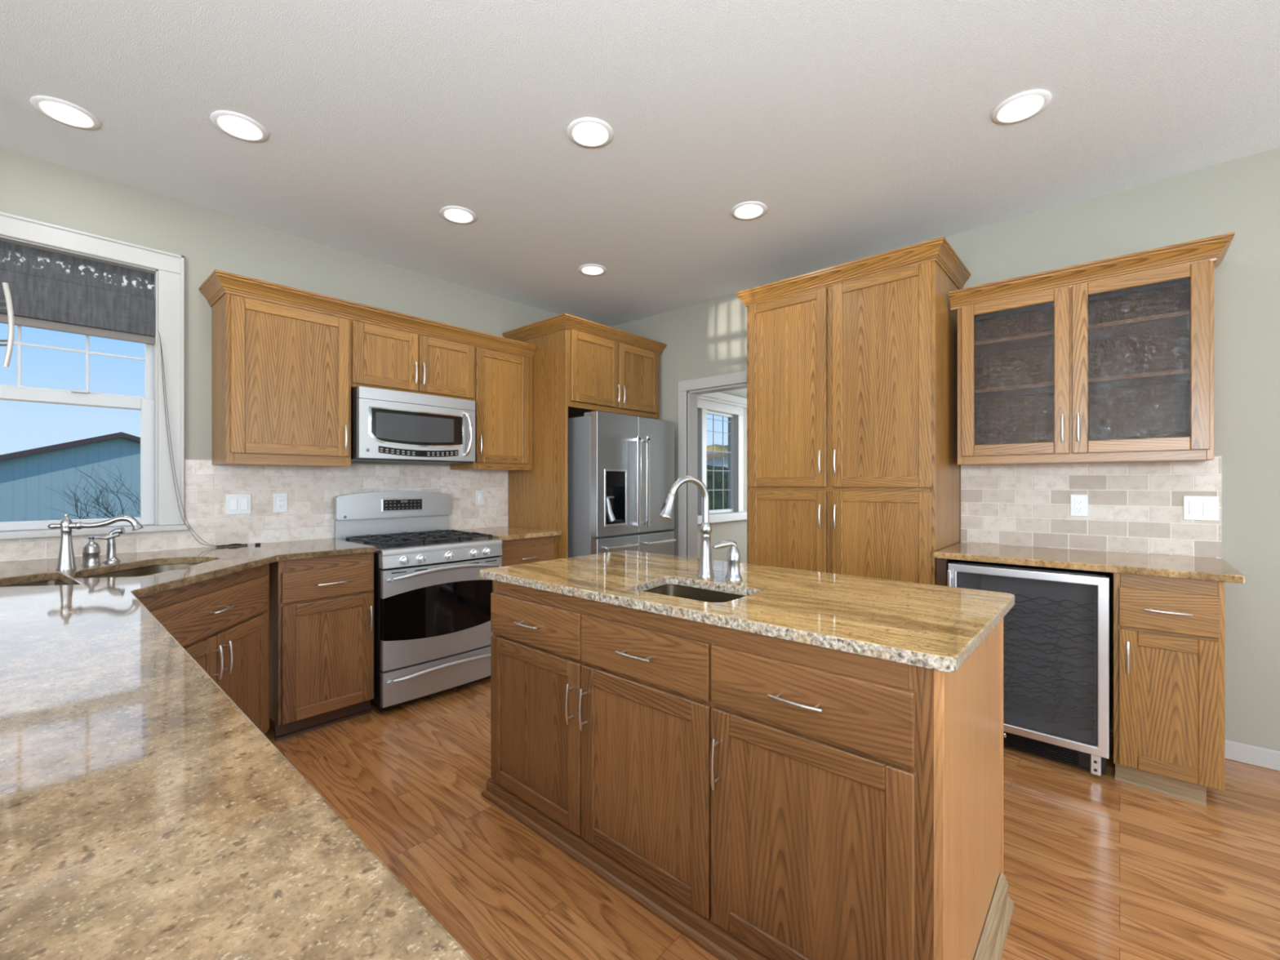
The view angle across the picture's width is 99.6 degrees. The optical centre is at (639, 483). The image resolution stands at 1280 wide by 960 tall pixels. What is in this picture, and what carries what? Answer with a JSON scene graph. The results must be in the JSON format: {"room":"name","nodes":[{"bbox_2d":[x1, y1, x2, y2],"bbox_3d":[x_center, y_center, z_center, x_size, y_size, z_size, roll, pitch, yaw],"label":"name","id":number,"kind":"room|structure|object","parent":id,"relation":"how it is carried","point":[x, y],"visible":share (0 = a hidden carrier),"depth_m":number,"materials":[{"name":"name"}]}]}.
{"room":"kitchen","nodes":[
{"label":"kitchen","id":0,"kind":"room"},
{"bbox_2d":[0,147,746,586],"bbox_3d":[-1.386,-0.106,4.103,0.140,2.743,10.900,0,0,42],"label":"wall","id":1,"kind":"structure","parent":0,"point":[208,241],"depth_m":2.94,"materials":[{"name":"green paint"}]},
{"bbox_2d":[0,211,190,539],"bbox_3d":[-2.888,-0.472,2.358,0.170,1.438,1.416,0,0,42],"label":"window","id":2,"kind":"structure","parent":1,"relation":"in","point":[159,506],"depth_m":2.77,"materials":[{"name":"grey paint"}]},
{"bbox_2d":[0,240,155,345],"bbox_3d":[-2.893,-0.902,2.372,0.036,0.370,1.161,0,0,42],"label":"roman shade","id":3,"kind":"object","parent":2,"relation":"attached to","point":[51,291],"visible":0.86,"depth_m":2.58,"materials":[{"name":"fabric"}]},
{"bbox_2d":[155,328,260,546],"bbox_3d":[-2.299,-0.226,2.890,0.445,1.141,0.058,0,0,-35],"label":"pull cord","id":4,"kind":"object","parent":3,"relation":"hanging from","point":[255,544],"visible":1,"depth_m":2.79,"materials":[{"name":"grey fabric"}]},
{"bbox_2d":[0,459,508,561],"bbox_3d":[-2.113,0.112,3.166,0.016,0.474,3.172,0,0,42],"label":"tile backsplash","id":5,"kind":"structure","parent":1,"relation":"attached to","point":[311,491],"depth_m":3.18,"materials":[{"name":"tile"}]},
{"bbox_2d":[226,493,251,515],"bbox_3d":[-2.237,0.117,3.016,0.010,0.114,0.116,0,0,42],"label":"light switch","id":6,"kind":"object","parent":5,"relation":"attached to","point":[236,504],"visible":1,"depth_m":3.02,"materials":[{"name":"white plastic"}]},
{"bbox_2d":[230,497,237,510],"bbox_3d":[-2.251,0.117,2.998,0.005,0.066,0.033,0,0,42],"label":"rocker switch","id":7,"kind":"object","parent":6,"relation":"attached to","point":[233,501],"depth_m":3.00,"materials":[{"name":"white plastic"}]},
{"bbox_2d":[240,497,247,510],"bbox_3d":[-2.221,0.117,3.032,0.005,0.066,0.033,0,0,42],"label":"rocker switch","id":8,"kind":"object","parent":6,"relation":"attached to","point":[243,501],"depth_m":3.03,"materials":[{"name":"white plastic"}]},
{"bbox_2d":[273,493,287,512],"bbox_3d":[-2.104,0.115,3.167,0.008,0.114,0.070,0,0,42],"label":"electrical outlet","id":9,"kind":"object","parent":5,"relation":"attached to","point":[280,500],"visible":1,"depth_m":3.16,"materials":[{"name":"white plastic"}]},
{"bbox_2d":[277,497,284,508],"bbox_3d":[-2.103,0.115,3.166,0.004,0.066,0.033,0,0,42],"label":"receptacle","id":10,"kind":"object","parent":9,"relation":"attached to","point":[280,500],"depth_m":3.16,"materials":[{"name":"white plastic"}]},
{"bbox_2d":[475,489,484,505],"bbox_3d":[-1.228,0.111,4.155,0.010,0.114,0.070,0,0,42],"label":"light switch","id":11,"kind":"object","parent":5,"relation":"attached to","point":[479,494],"visible":1,"depth_m":4.15,"materials":[{"name":"white plastic"}]},
{"bbox_2d":[211,293,351,466],"bbox_3d":[-1.982,-0.533,3.026,0.376,0.868,0.592,0,0,42],"label":"upper cabinet","id":12,"kind":"object","parent":1,"relation":"attached to","point":[281,374],"visible":1,"depth_m":2.89,"materials":[{"name":"brown wood"}]},
{"bbox_2d":[198,269,537,358],"bbox_3d":[-1.572,-1.001,3.500,0.384,0.088,1.953,0,0,42],"label":"crown molding","id":13,"kind":"structure","parent":12,"relation":"attached to","point":[219,282],"depth_m":3.11,"materials":[{"name":"brown wood"}]},
{"bbox_2d":[351,319,474,400],"bbox_3d":[-1.520,-0.765,3.547,0.376,0.403,0.799,0,0,42],"label":"upper cabinet","id":14,"kind":"object","parent":1,"relation":"attached to","point":[383,357],"visible":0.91,"depth_m":3.40,"materials":[{"name":"brown wood"}]},
{"bbox_2d":[351,386,475,464],"bbox_3d":[-1.497,-0.350,3.506,0.463,0.422,0.756,0,0,42],"label":"microwave","id":15,"kind":"object","parent":14,"relation":"attached to","point":[388,426],"visible":1,"depth_m":3.33,"materials":[{"name":"silver metal"}]},
{"bbox_2d":[449,345,532,471],"bbox_3d":[-1.087,-0.533,4.036,0.376,0.868,0.505,0,0,42],"label":"upper cabinet","id":16,"kind":"object","parent":1,"relation":"attached to","point":[503,380],"visible":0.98,"depth_m":3.92,"materials":[{"name":"brown wood"}]},
{"bbox_2d":[697,391,746,524],"bbox_3d":[1.067,-0.310,6.772,0.190,1.570,3.350,0,0,42],"label":"window","id":17,"kind":"structure","parent":1,"relation":"in","point":[717,402],"depth_m":6.74,"materials":[{"name":"grey paint"}]},
{"bbox_2d":[0,0,1279,327],"bbox_3d":[-0.027,-1.493,0.338,7.090,0.030,7.070,0,0,42],"label":"ceiling","id":18,"kind":"structure","parent":0,"point":[862,129],"depth_m":2.18,"materials":[{"name":"white paint"}]},
{"bbox_2d":[0,282,14,367],"bbox_3d":[-2.364,-0.943,1.880,0.311,1.069,0.120,0,0,12],"label":"pendant light","id":19,"kind":"object","parent":18,"relation":"hanging from","point":[10,340],"visible":1,"depth_m":1.90,"materials":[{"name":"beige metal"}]},
{"bbox_2d":[29,95,100,129],"bbox_3d":[-2.289,-1.514,2.159,0.194,0.088,0.194,0,0,42],"label":"recessed light","id":20,"kind":"object","parent":18,"relation":"in","point":[68,113],"visible":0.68,"depth_m":2.19,"materials":[{"name":"white plastic"}]},
{"bbox_2d":[209,111,268,142],"bbox_3d":[-1.657,-1.514,2.241,0.194,0.088,0.194,0,0,42],"label":"recessed light","id":21,"kind":"object","parent":18,"relation":"in","point":[236,125],"visible":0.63,"depth_m":2.27,"materials":[{"name":"white plastic"}]},
{"bbox_2d":[440,205,476,223],"bbox_3d":[-1.000,-1.514,2.979,0.194,0.088,0.194,0,0,42],"label":"recessed light","id":22,"kind":"object","parent":18,"relation":"in","point":[458,215],"visible":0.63,"depth_m":3.02,"materials":[{"name":"white plastic"}]},
{"bbox_2d":[567,117,613,147],"bbox_3d":[-0.210,-1.514,2.282,0.194,0.088,0.194,0,0,42],"label":"recessed light","id":23,"kind":"object","parent":18,"relation":"in","point":[587,132],"visible":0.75,"depth_m":2.32,"materials":[{"name":"white plastic"}]},
{"bbox_2d":[578,263,606,275],"bbox_3d":[-0.329,-1.514,3.743,0.194,0.088,0.194,0,0,42],"label":"recessed light","id":24,"kind":"object","parent":18,"relation":"in","point":[591,269],"visible":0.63,"depth_m":3.80,"materials":[{"name":"white plastic"}]},
{"bbox_2d":[730,201,767,219],"bbox_3d":[0.589,-1.514,2.931,0.194,0.088,0.194,0,0,42],"label":"recessed light","id":25,"kind":"object","parent":18,"relation":"in","point":[747,210],"visible":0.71,"depth_m":2.98,"materials":[{"name":"white plastic"}]},
{"bbox_2d":[991,89,1051,124],"bbox_3d":[1.497,-1.514,2.126,0.194,0.088,0.194,0,0,42],"label":"recessed light","id":26,"kind":"object","parent":18,"relation":"in","point":[1020,107],"visible":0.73,"depth_m":2.16,"materials":[{"name":"white plastic"}]},
{"bbox_2d":[264,677,1279,959],"bbox_3d":[1.258,1.290,1.758,7.050,0.050,10.900,0,0,42],"label":"floor","id":27,"kind":"structure","parent":0,"point":[1103,867],"depth_m":1.84,"materials":[{"name":"brown wood"}]},
{"bbox_2d":[137,564,269,734],"bbox_3d":[-1.842,0.822,2.147,0.357,0.887,0.885,0,0,-8],"label":"base cabinet","id":28,"kind":"object","parent":27,"relation":"on","point":[222,622],"visible":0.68,"depth_m":2.27,"materials":[{"name":"brown wood"}]},
{"bbox_2d":[269,552,373,741],"bbox_3d":[-1.818,0.822,2.984,0.675,0.887,0.452,0,0,42],"label":"base cabinet","id":29,"kind":"object","parent":27,"relation":"on","point":[322,609],"visible":0.91,"depth_m":2.76,"materials":[{"name":"brown wood"}]},
{"bbox_2d":[333,490,502,711],"bbox_3d":[-1.374,0.658,3.409,0.770,1.214,0.770,0,0,42],"label":"gas range","id":30,"kind":"object","parent":27,"relation":"on","point":[433,633],"visible":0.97,"depth_m":3.20,"materials":[{"name":"silver metal"}]},
{"bbox_2d":[349,535,502,556],"bbox_3d":[-1.371,0.379,3.407,0.627,0.036,0.754,0,0,42],"label":"cooktop","id":31,"kind":"object","parent":30,"relation":"in","point":[442,547],"depth_m":3.21,"materials":[{"name":"grey metal"}]},
{"bbox_2d":[497,535,557,566],"bbox_3d":[-0.979,0.822,3.930,0.675,0.887,0.526,0,0,42],"label":"base cabinet","id":32,"kind":"object","parent":27,"relation":"on","point":[520,551],"visible":0.2,"depth_m":3.73,"materials":[{"name":"brown wood"}]},
{"bbox_2d":[457,526,561,540],"bbox_3d":[-0.987,0.360,3.935,0.659,0.031,0.530,0,0,42],"label":"countertop","id":33,"kind":"structure","parent":32,"relation":"on","point":[504,533],"depth_m":3.84,"materials":[{"name":"beige stone"}]},
{"bbox_2d":[502,313,666,559],"bbox_3d":[-0.429,0.033,4.499,0.766,2.464,1.158,0,0,42],"label":"tall cabinet","id":34,"kind":"object","parent":27,"relation":"on","point":[575,359],"visible":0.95,"depth_m":4.09,"materials":[{"name":"brown wood"}]},
{"bbox_2d":[568,410,675,557],"bbox_3d":[-0.309,0.376,4.418,0.934,1.778,0.890,0,0,42],"label":"refrigerator","id":35,"kind":"object","parent":27,"relation":"on","point":[621,467],"visible":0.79,"depth_m":4.02,"materials":[{"name":"grey metal"}]},
{"bbox_2d":[480,580,1013,959],"bbox_3d":[0.237,0.821,1.905,1.701,0.888,0.789,0,0,42],"label":"kitchen island","id":36,"kind":"object","parent":27,"relation":"on","point":[760,797],"visible":0.94,"depth_m":1.42,"materials":[{"name":"brown wood"}]},
{"bbox_2d":[480,550,1014,672],"bbox_3d":[0.263,0.360,1.922,1.673,0.031,0.855,0,0,42],"label":"island countertop","id":37,"kind":"structure","parent":36,"relation":"on","point":[934,627],"depth_m":1.57,"materials":[{"name":"stone"}]},
{"bbox_2d":[657,475,714,577],"bbox_3d":[0.168,0.159,1.966,0.236,0.373,0.062,0,0,-29],"label":"gooseneck faucet","id":38,"kind":"object","parent":37,"relation":"on","point":[705,570],"visible":1,"depth_m":1.99,"materials":[{"name":"silver metal"}]},
{"bbox_2d":[644,584,745,602],"bbox_3d":[0.167,0.462,1.780,0.409,0.170,0.291,0,0,42],"label":"undermount sink","id":39,"kind":"object","parent":37,"relation":"in","point":[674,590],"visible":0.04,"depth_m":1.94,"materials":[{"name":"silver metal"}]},
{"bbox_2d":[712,540,742,580],"bbox_3d":[0.317,0.275,1.927,0.114,0.141,0.062,0,0,-42],"label":"lever","id":40,"kind":"object","parent":37,"relation":"on","point":[733,573],"visible":1,"depth_m":1.92,"materials":[{"name":"silver metal"}]},
{"bbox_2d":[735,236,970,585],"bbox_3d":[1.271,0.021,3.317,1.198,2.488,0.645,0,0,42],"label":"pantry cabinet","id":41,"kind":"object","parent":27,"relation":"on","point":[853,468],"visible":0.8,"depth_m":3.03,"materials":[{"name":"brown wood"}]},
{"bbox_2d":[936,558,954,586],"bbox_3d":[1.717,0.822,2.955,0.048,0.887,0.580,0,0,42],"label":"filler panel","id":42,"kind":"object","parent":27,"relation":"on","point":[942,565],"visible":0.02,"depth_m":2.74,"materials":[{"name":"brown wood"}]},
{"bbox_2d":[947,560,1111,776],"bbox_3d":[1.927,0.829,2.664,0.600,0.872,0.610,0,0,43],"label":"wine cooler","id":43,"kind":"object","parent":27,"relation":"on","point":[1057,628],"visible":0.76,"depth_m":2.65,"materials":[{"name":"black glass"}]},
{"bbox_2d":[1003,608,1094,641],"bbox_3d":[1.935,0.680,2.673,0.526,0.022,0.433,0,0,43],"label":"wire shelf","id":44,"kind":"object","parent":43,"relation":"attached to","point":[1011,614],"depth_m":2.59,"materials":[{"name":"black metal"}]},
{"bbox_2d":[1003,622,1094,659],"bbox_3d":[1.935,0.759,2.673,0.526,0.021,0.433,0,0,43],"label":"wire shelf","id":45,"kind":"object","parent":43,"relation":"attached to","point":[1005,636],"depth_m":2.59,"materials":[{"name":"black metal"}]},
{"bbox_2d":[1003,635,1094,678],"bbox_3d":[1.935,0.838,2.673,0.526,0.021,0.433,0,0,43],"label":"wire shelf","id":46,"kind":"object","parent":43,"relation":"attached to","point":[1052,667],"depth_m":2.59,"materials":[{"name":"black metal"}]},
{"bbox_2d":[1003,653,1094,693],"bbox_3d":[1.935,0.917,2.673,0.526,0.022,0.433,0,0,43],"label":"wire shelf","id":47,"kind":"object","parent":43,"relation":"attached to","point":[1061,663],"depth_m":2.58,"materials":[{"name":"black metal"}]},
{"bbox_2d":[1003,666,1094,714],"bbox_3d":[1.935,0.996,2.673,0.526,0.022,0.433,0,0,43],"label":"wire shelf","id":48,"kind":"object","parent":43,"relation":"attached to","point":[1051,702],"depth_m":2.59,"materials":[{"name":"black metal"}]},
{"bbox_2d":[1003,681,1094,729],"bbox_3d":[1.935,1.075,2.673,0.526,0.022,0.433,0,0,43],"label":"wire shelf","id":49,"kind":"object","parent":43,"relation":"attached to","point":[1011,691],"depth_m":2.60,"materials":[{"name":"black metal"}]},
{"bbox_2d":[1010,594,1094,622],"bbox_3d":[1.935,0.601,2.673,0.526,0.021,0.433,0,0,43],"label":"wire shelf","id":50,"kind":"object","parent":43,"relation":"attached to","point":[1060,605],"depth_m":2.59,"materials":[{"name":"black metal"}]},
{"bbox_2d":[1003,732,1106,774],"bbox_3d":[1.790,1.214,2.529,0.587,0.078,0.034,0,0,43],"label":"grille","id":51,"kind":"object","parent":43,"relation":"attached to","point":[1046,750],"depth_m":2.45,"materials":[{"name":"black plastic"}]},
{"bbox_2d":[1115,764,1206,806],"bbox_3d":[2.132,1.227,2.223,0.030,0.076,0.270,0,0,-44],"label":"board","id":52,"kind":"object","parent":27,"relation":"on","point":[1186,791],"visible":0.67,"depth_m":2.21,"materials":[{"name":"brown wood"}]},
{"bbox_2d":[1113,573,1224,791],"bbox_3d":[2.307,0.782,2.389,0.322,0.809,0.660,0,0,42],"label":"base cabinet","id":53,"kind":"object","parent":27,"relation":"on","point":[1169,633],"visible":0.9,"depth_m":2.17,"materials":[{"name":"brown wood"}]},
{"bbox_2d":[933,542,1245,583],"bbox_3d":[2.077,0.360,2.603,1.050,0.031,0.627,0,0,42],"label":"countertop","id":54,"kind":"structure","parent":53,"relation":"on","point":[1202,568],"depth_m":2.45,"materials":[{"name":"beige stone"}]},
{"bbox_3d":[-0.912,0.821,0.660,2.400,0.887,0.677,0,0,42],"label":"cabinet","id":55,"kind":"object","parent":27,"relation":"on","visible":0},
{"bbox_2d":[0,538,473,959],"bbox_3d":[-1.121,0.360,1.418,3.799,0.031,1.874,0,0,42],"label":"countertop","id":56,"kind":"structure","parent":55,"relation":"on","point":[144,815],"depth_m":0.57,"materials":[{"name":"stone"}]},
{"bbox_2d":[47,513,143,569],"bbox_3d":[-2.232,0.233,2.224,0.290,0.224,0.058,0,0,-29],"label":"kitchen faucet","id":57,"kind":"object","parent":56,"relation":"on","point":[66,558],"visible":1,"depth_m":2.18,"materials":[{"name":"silver metal"}]},
{"bbox_2d":[80,533,119,565],"bbox_3d":[-2.301,0.281,2.310,0.060,0.129,0.119,0,0,42],"label":"lever","id":58,"kind":"object","parent":56,"relation":"on","point":[91,552],"visible":1,"depth_m":2.28,"materials":[{"name":"silver metal"}]},
{"bbox_2d":[3,563,199,586],"bbox_3d":[-2.091,0.467,2.060,0.503,0.180,0.963,0,0,18],"label":"undermount sink","id":59,"kind":"object","parent":56,"relation":"in","point":[151,570],"visible":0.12,"depth_m":2.37,"materials":[{"name":"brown metal"}]},
{"bbox_2d":[102,526,124,563],"bbox_3d":[-2.310,0.268,2.374,0.059,0.154,0.073,0,0,42],"label":"sprayer","id":60,"kind":"object","parent":56,"relation":"on","point":[111,555],"visible":0.87,"depth_m":2.36,"materials":[{"name":"silver metal"}]},
{"bbox_2d":[611,147,1279,751],"bbox_3d":[2.316,-0.106,2.905,6.990,2.743,0.120,0,0,42],"label":"wall","id":61,"kind":"structure","parent":0,"point":[1241,196],"depth_m":2.48,"materials":[{"name":"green paint"}]},
{"bbox_2d":[678,370,746,558],"bbox_3d":[0.734,0.203,4.293,0.990,2.125,0.142,0,0,42],"label":"door frame","id":62,"kind":"structure","parent":61,"relation":"attached to","point":[735,378],"depth_m":4.53,"materials":[{"name":"grey paint"}]},
{"bbox_2d":[960,455,1222,558],"bbox_3d":[2.286,0.111,2.840,1.051,0.476,0.016,0,0,42],"label":"tile backsplash","id":63,"kind":"structure","parent":61,"relation":"attached to","point":[1133,507],"depth_m":2.78,"materials":[{"name":"tile"}]},
{"bbox_2d":[1070,494,1088,516],"bbox_3d":[2.293,0.116,2.826,0.072,0.114,0.008,0,0,42],"label":"electrical outlet","id":64,"kind":"object","parent":63,"relation":"attached to","point":[1078,503],"visible":1,"depth_m":2.82,"materials":[{"name":"white plastic"}]},
{"bbox_2d":[1075,498,1083,511],"bbox_3d":[2.292,0.116,2.824,0.033,0.066,0.004,0,0,42],"label":"receptacle","id":65,"kind":"object","parent":64,"relation":"attached to","point":[1078,502],"depth_m":2.82,"materials":[{"name":"white plastic"}]},
{"bbox_2d":[1183,495,1218,520],"bbox_3d":[2.625,0.117,2.531,0.116,0.114,0.010,0,0,42],"label":"light switch","id":66,"kind":"object","parent":63,"relation":"attached to","point":[1195,508],"visible":1,"depth_m":2.53,"materials":[{"name":"white plastic"}]},
{"bbox_2d":[1188,501,1199,515],"bbox_3d":[2.606,0.117,2.545,0.033,0.066,0.005,0,0,42],"label":"rocker switch","id":67,"kind":"object","parent":66,"relation":"attached to","point":[1193,506],"depth_m":2.54,"materials":[{"name":"white plastic"}]},
{"bbox_2d":[1203,501,1213,515],"bbox_3d":[2.640,0.117,2.514,0.033,0.066,0.005,0,0,42],"label":"rocker switch","id":68,"kind":"object","parent":66,"relation":"attached to","point":[1207,505],"depth_m":2.51,"materials":[{"name":"white plastic"}]},
{"bbox_2d":[948,231,1235,466],"bbox_3d":[2.167,-0.566,2.696,1.041,0.929,0.365,0,0,42],"label":"upper cabinet","id":69,"kind":"object","parent":61,"relation":"attached to","point":[1109,360],"visible":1,"depth_m":2.63,"materials":[{"name":"brown wood"}]},
{"bbox_2d":[973,310,1190,355],"bbox_3d":[2.182,-0.745,2.731,0.919,0.018,0.274,0,0,42],"label":"shelf","id":70,"kind":"object","parent":69,"relation":"attached to","point":[1178,322],"depth_m":2.67,"materials":[{"name":"brown wood"}]},
{"bbox_2d":[973,368,1190,399],"bbox_3d":[2.182,-0.490,2.731,0.919,0.018,0.274,0,0,42],"label":"shelf","id":71,"kind":"object","parent":69,"relation":"attached to","point":[1176,377],"depth_m":2.67,"materials":[{"name":"brown wood"}]},
{"bbox_2d":[1224,739,1279,771],"bbox_3d":[3.727,1.222,1.564,2.898,0.086,0.014,0,0,42],"label":"baseboard","id":72,"kind":"structure","parent":61,"relation":"attached to","point":[1253,755],"depth_m":2.42,"materials":[{"name":"grey paint"}]},
{"label":"outside","id":73,"kind":"structure","parent":0,"visible":0},
{"bbox_3d":[-17.501,2.315,55.621,180.000,0.100,180.000,0,0,42],"label":"ground","id":74,"kind":"structure","parent":73,"visible":0},
{"bbox_2d":[0,431,140,531],"bbox_3d":[-28.308,0.115,28.328,20.650,4.300,17.000,0,0,42],"label":"neighboring building","id":75,"kind":"structure","parent":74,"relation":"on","point":[24,475],"depth_m":20.64,"materials":[{"name":"teal wood"}]},
{"bbox_2d":[23,462,140,526],"bbox_3d":[-6.309,0.977,7.103,2.355,2.577,2.187,0,0,-22],"label":"bare tree","id":76,"kind":"object","parent":74,"relation":"on","point":[91,477],"visible":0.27,"depth_m":6.60,"materials":[{"name":"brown plant"}]},
{"bbox_2d":[706,464,728,510],"bbox_3d":[2.179,0.866,15.407,1.990,2.797,10.539,0,0,42],"label":"hedge","id":77,"kind":"object","parent":74,"relation":"on","point":[717,474],"visible":0.04,"depth_m":14.57,"materials":[{"name":"green plant"}]},
{"bbox_2d":[706,450,728,467],"bbox_3d":[2.204,0.190,34.134,8.600,4.150,15.200,0,0,42],"label":"neighbor house","id":78,"kind":"structure","parent":74,"relation":"on","point":[717,455],"depth_m":30.53,"materials":[{"name":"white"}]},
{"bbox_2d":[706,444,728,451],"bbox_3d":[9.104,-1.138,61.575,8.659,6.806,19.725,0,0,42],"label":"autumn tree","id":79,"kind":"object","parent":74,"relation":"on","point":[717,447],"visible":0.02,"depth_m":57.52,"materials":[{"name":"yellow plant"}]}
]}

